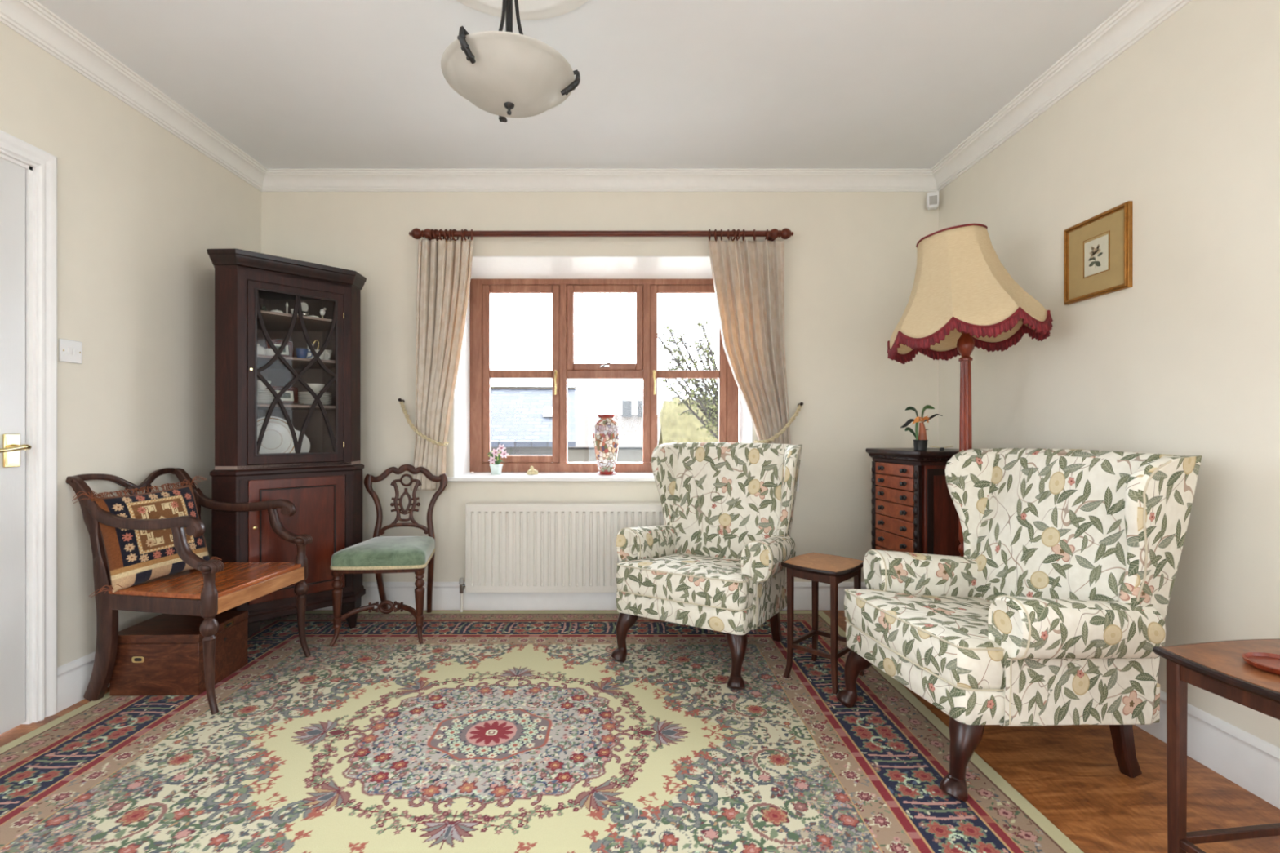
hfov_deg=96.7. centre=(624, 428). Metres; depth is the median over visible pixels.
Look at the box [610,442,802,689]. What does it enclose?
armchair
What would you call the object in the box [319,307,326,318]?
figurine
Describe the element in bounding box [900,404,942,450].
potted flower
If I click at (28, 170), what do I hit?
trim
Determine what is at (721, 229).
curtain ring
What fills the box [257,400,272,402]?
plate
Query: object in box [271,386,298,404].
picture frame
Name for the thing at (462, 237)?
curtain ring
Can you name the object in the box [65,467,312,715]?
bench
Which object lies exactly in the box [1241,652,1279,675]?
round dish
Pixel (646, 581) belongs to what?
seat cushion
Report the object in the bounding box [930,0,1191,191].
trim
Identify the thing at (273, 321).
shelf
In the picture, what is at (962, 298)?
floor lamp
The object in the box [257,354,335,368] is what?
shelf
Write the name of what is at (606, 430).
vase
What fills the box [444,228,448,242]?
curtain ring
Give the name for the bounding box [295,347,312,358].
mug
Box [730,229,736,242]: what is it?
curtain ring
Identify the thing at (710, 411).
tree
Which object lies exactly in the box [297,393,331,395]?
plate
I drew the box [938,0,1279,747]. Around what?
wall
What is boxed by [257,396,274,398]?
plate
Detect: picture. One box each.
[273,343,288,355]
[276,390,293,400]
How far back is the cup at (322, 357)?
2.96 m
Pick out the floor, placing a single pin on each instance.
(1072, 775)
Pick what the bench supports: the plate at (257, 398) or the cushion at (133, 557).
the cushion at (133, 557)
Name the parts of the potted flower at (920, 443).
stem, pot, stem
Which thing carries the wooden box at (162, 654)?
on the rug
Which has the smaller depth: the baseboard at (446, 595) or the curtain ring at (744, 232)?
the curtain ring at (744, 232)
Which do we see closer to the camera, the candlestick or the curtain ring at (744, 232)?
the candlestick
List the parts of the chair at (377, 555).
leg, post, braid trim, seat, seat frame, cross rail, crest rail, leg, post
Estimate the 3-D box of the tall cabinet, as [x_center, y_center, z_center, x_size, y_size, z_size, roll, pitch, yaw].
[-1.819,0.108,3.012,0.706,1.866,0.675,0,0,-45]
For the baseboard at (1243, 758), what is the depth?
1.70 m
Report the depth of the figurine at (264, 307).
2.79 m
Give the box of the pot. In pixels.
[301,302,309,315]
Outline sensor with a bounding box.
[926,191,938,209]
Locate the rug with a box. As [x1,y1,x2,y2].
[0,611,1084,852]
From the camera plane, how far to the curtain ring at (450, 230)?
3.19 m
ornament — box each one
[526,466,537,475]
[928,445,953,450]
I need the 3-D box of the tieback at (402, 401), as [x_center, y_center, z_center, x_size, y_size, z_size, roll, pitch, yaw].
[-1.158,-0.039,3.209,0.346,0.275,0.096,0,0,22]
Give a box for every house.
[491,386,575,455]
[568,400,661,462]
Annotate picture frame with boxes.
[265,338,293,357]
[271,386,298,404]
[1063,200,1133,305]
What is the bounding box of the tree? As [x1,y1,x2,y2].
[657,319,718,439]
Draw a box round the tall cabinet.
[206,248,366,639]
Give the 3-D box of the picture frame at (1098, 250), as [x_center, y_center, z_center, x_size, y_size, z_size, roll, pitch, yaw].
[1.814,-0.665,2.194,0.022,0.310,0.300,0,0,0]
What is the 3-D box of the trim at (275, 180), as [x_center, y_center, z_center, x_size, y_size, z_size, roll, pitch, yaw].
[-0.146,-1.425,3.261,3.942,0.090,0.097,0,0,0]
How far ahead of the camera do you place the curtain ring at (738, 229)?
3.19 m
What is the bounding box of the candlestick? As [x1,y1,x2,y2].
[285,302,288,313]
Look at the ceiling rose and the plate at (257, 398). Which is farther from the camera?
the plate at (257, 398)
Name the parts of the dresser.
knob, knob, knob, knob, knob, knob, drawer, drawer, drawer, drawer, drawer, drawer, drawer, knob, knob, knob, knob, knob, knob, dentil moulding, moulding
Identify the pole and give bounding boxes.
[408,227,793,240]
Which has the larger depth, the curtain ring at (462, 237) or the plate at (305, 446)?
the curtain ring at (462, 237)
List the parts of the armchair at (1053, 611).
leg, arm, seat rail, leg, backrest, arm, panel, leg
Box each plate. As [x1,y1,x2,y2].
[257,389,277,391]
[257,391,271,393]
[257,392,272,395]
[257,394,273,396]
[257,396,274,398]
[257,398,274,399]
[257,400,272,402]
[257,401,277,404]
[293,430,310,453]
[297,391,331,394]
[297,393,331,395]
[297,395,331,398]
[297,397,331,399]
[297,399,331,401]
[298,400,331,403]
[302,403,330,405]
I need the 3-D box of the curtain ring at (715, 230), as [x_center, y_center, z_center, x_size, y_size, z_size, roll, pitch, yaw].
[0.513,-1.090,3.215,0.010,0.076,0.066,0,0,18]
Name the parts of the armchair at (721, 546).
leg, arm, seat rail, backrest, leg, arm, panel, leg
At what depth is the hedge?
19.50 m
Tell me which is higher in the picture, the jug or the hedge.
the jug
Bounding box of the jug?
[306,339,319,359]
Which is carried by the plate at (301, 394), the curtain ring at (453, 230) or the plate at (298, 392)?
the plate at (298, 392)
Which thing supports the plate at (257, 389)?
on the plate at (265, 392)
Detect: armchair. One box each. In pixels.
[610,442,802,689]
[835,448,1202,801]
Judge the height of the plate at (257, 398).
0.012 m
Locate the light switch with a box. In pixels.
[58,338,82,364]
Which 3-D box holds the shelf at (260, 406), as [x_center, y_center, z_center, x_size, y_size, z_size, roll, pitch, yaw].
[-1.835,-0.114,3.027,0.570,0.012,0.565,0,0,-45]
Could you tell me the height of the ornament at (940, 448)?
0.022 m
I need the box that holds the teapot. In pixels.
[257,343,266,355]
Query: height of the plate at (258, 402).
0.012 m
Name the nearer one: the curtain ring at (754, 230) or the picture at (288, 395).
the picture at (288, 395)
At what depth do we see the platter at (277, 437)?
2.91 m
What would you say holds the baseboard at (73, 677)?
attached to the wall at (140, 209)
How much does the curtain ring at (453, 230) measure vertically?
0.076 m
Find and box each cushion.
[71,475,221,597]
[616,552,753,610]
[844,589,1004,688]
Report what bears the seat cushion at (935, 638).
on the armchair at (1053, 611)
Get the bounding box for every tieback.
[397,398,448,446]
[753,402,803,443]
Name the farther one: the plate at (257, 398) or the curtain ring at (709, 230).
the curtain ring at (709, 230)
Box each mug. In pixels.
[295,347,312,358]
[323,349,332,359]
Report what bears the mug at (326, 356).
on the saucer
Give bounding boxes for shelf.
[257,310,335,331]
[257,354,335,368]
[257,404,335,409]
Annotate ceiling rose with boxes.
[456,0,587,20]
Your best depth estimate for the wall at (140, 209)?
2.40 m
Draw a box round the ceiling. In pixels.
[35,0,1128,168]
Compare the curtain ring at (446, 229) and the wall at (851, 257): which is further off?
the wall at (851, 257)
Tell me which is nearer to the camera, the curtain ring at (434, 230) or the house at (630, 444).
the curtain ring at (434, 230)
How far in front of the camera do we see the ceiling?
2.35 m
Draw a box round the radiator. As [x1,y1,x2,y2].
[458,502,663,612]
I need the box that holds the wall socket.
[796,476,799,491]
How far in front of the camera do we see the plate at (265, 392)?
2.76 m
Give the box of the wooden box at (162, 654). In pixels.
[109,610,248,696]
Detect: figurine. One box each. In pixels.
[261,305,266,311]
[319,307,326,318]
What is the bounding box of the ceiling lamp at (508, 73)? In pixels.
[440,0,580,122]
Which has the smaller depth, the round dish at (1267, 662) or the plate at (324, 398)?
the round dish at (1267, 662)
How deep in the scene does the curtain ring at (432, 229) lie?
3.19 m
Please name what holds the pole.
attached to the wall at (851, 257)
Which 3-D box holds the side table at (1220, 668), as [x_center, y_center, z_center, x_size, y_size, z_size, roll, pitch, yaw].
[1.405,0.764,1.125,0.504,0.578,0.324,0,0,-7]
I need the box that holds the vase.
[592,414,620,475]
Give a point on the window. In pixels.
(564, 368)
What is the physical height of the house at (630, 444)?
5.250 m
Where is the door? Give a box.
[0,157,31,734]
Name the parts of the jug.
handle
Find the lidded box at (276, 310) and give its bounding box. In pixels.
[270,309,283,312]
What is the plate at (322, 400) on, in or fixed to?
on the plate at (301, 402)
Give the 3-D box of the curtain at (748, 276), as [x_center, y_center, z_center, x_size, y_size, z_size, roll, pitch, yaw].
[0.719,-0.359,3.222,0.504,1.416,0.096,0,0,-3]
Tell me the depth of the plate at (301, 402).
2.92 m
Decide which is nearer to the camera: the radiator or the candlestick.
the candlestick
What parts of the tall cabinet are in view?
cornice, waist moulding, frame, door frame, door frame, door panel, moulding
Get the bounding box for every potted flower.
[487,444,508,475]
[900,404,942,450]
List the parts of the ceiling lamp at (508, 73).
arm, rod, lamp shade, arm, rod, arm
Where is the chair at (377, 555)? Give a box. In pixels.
[328,464,448,646]
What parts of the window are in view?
sash, handle, sash, handle, handle, sash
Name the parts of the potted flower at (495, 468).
flower, flower, pot, flower, flower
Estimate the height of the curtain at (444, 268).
1.416 m
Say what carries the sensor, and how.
attached to the wall at (851, 257)
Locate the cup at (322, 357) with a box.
[315,349,329,359]
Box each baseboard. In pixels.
[57,651,109,712]
[312,582,866,610]
[1134,689,1279,808]
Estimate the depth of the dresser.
2.60 m
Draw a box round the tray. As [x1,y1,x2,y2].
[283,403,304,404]
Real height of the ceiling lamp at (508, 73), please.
0.488 m
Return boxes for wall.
[0,22,261,667]
[261,191,938,582]
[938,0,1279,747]
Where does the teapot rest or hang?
on the tall cabinet
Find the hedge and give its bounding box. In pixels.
[658,395,718,445]
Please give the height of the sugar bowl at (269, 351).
0.048 m
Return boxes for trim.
[0,0,266,191]
[0,129,57,722]
[0,152,32,724]
[261,168,937,191]
[453,256,752,476]
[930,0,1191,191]
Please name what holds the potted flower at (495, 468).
on the window sill
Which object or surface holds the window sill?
attached to the wall at (851, 257)
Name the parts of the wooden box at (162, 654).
inset handle, lid, inset handle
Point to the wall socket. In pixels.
(797, 485)
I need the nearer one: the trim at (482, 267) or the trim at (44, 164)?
the trim at (44, 164)
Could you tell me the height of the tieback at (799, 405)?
0.239 m
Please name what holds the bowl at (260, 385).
on the plate at (257, 389)
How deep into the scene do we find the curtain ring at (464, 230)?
3.19 m
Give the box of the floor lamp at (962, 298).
[887,223,1053,556]
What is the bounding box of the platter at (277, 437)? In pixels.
[257,416,297,453]
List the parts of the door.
handle plate, handle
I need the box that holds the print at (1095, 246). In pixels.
[1084,234,1107,276]
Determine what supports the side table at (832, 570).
on the rug
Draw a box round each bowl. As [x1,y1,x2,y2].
[257,380,271,389]
[265,347,278,355]
[306,383,324,391]
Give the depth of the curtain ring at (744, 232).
3.19 m
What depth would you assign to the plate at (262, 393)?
2.77 m
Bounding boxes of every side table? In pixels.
[781,552,864,694]
[1152,638,1279,852]
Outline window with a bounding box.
[470,279,738,472]
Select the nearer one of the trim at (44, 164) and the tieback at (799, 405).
the trim at (44, 164)
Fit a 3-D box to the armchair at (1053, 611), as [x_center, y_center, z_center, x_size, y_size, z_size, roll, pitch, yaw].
[1.236,0.563,1.946,0.784,0.981,0.777,0,0,-10]
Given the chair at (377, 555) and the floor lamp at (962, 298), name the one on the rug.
the chair at (377, 555)
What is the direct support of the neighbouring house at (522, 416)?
on the ground
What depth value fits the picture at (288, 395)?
2.93 m
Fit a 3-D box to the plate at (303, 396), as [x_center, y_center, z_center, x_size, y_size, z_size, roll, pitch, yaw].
[-1.624,-0.164,2.980,0.156,0.013,0.156,0,0,0]
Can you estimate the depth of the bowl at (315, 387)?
2.95 m
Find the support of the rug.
on the floor
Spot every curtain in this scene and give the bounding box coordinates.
[410,239,473,490]
[707,238,791,444]
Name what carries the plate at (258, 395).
on the plate at (257, 397)
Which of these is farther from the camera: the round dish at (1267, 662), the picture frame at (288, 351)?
the picture frame at (288, 351)
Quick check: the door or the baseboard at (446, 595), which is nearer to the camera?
the door
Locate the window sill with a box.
[447,472,655,481]
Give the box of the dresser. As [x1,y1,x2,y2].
[865,448,960,556]
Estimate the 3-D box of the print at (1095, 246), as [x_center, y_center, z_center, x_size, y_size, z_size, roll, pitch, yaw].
[1.814,-0.665,2.191,0.001,0.132,0.108,0,0,0]
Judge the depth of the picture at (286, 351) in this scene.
2.91 m
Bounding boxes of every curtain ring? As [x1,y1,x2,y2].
[429,228,436,239]
[432,229,439,243]
[438,229,444,239]
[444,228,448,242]
[448,229,453,242]
[451,229,458,241]
[461,229,463,242]
[462,229,469,242]
[708,228,711,242]
[714,229,717,241]
[720,229,722,242]
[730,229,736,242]
[735,228,740,240]
[742,229,745,242]
[753,229,755,242]
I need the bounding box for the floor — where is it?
[0,610,1279,852]
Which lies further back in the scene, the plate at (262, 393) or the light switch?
the plate at (262, 393)
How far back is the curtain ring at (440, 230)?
3.19 m
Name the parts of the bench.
post, crest rail, arm, seat rail, post, seat, leg, arm, seat rail, leg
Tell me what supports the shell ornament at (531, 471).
on the window sill
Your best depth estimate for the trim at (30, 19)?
2.33 m

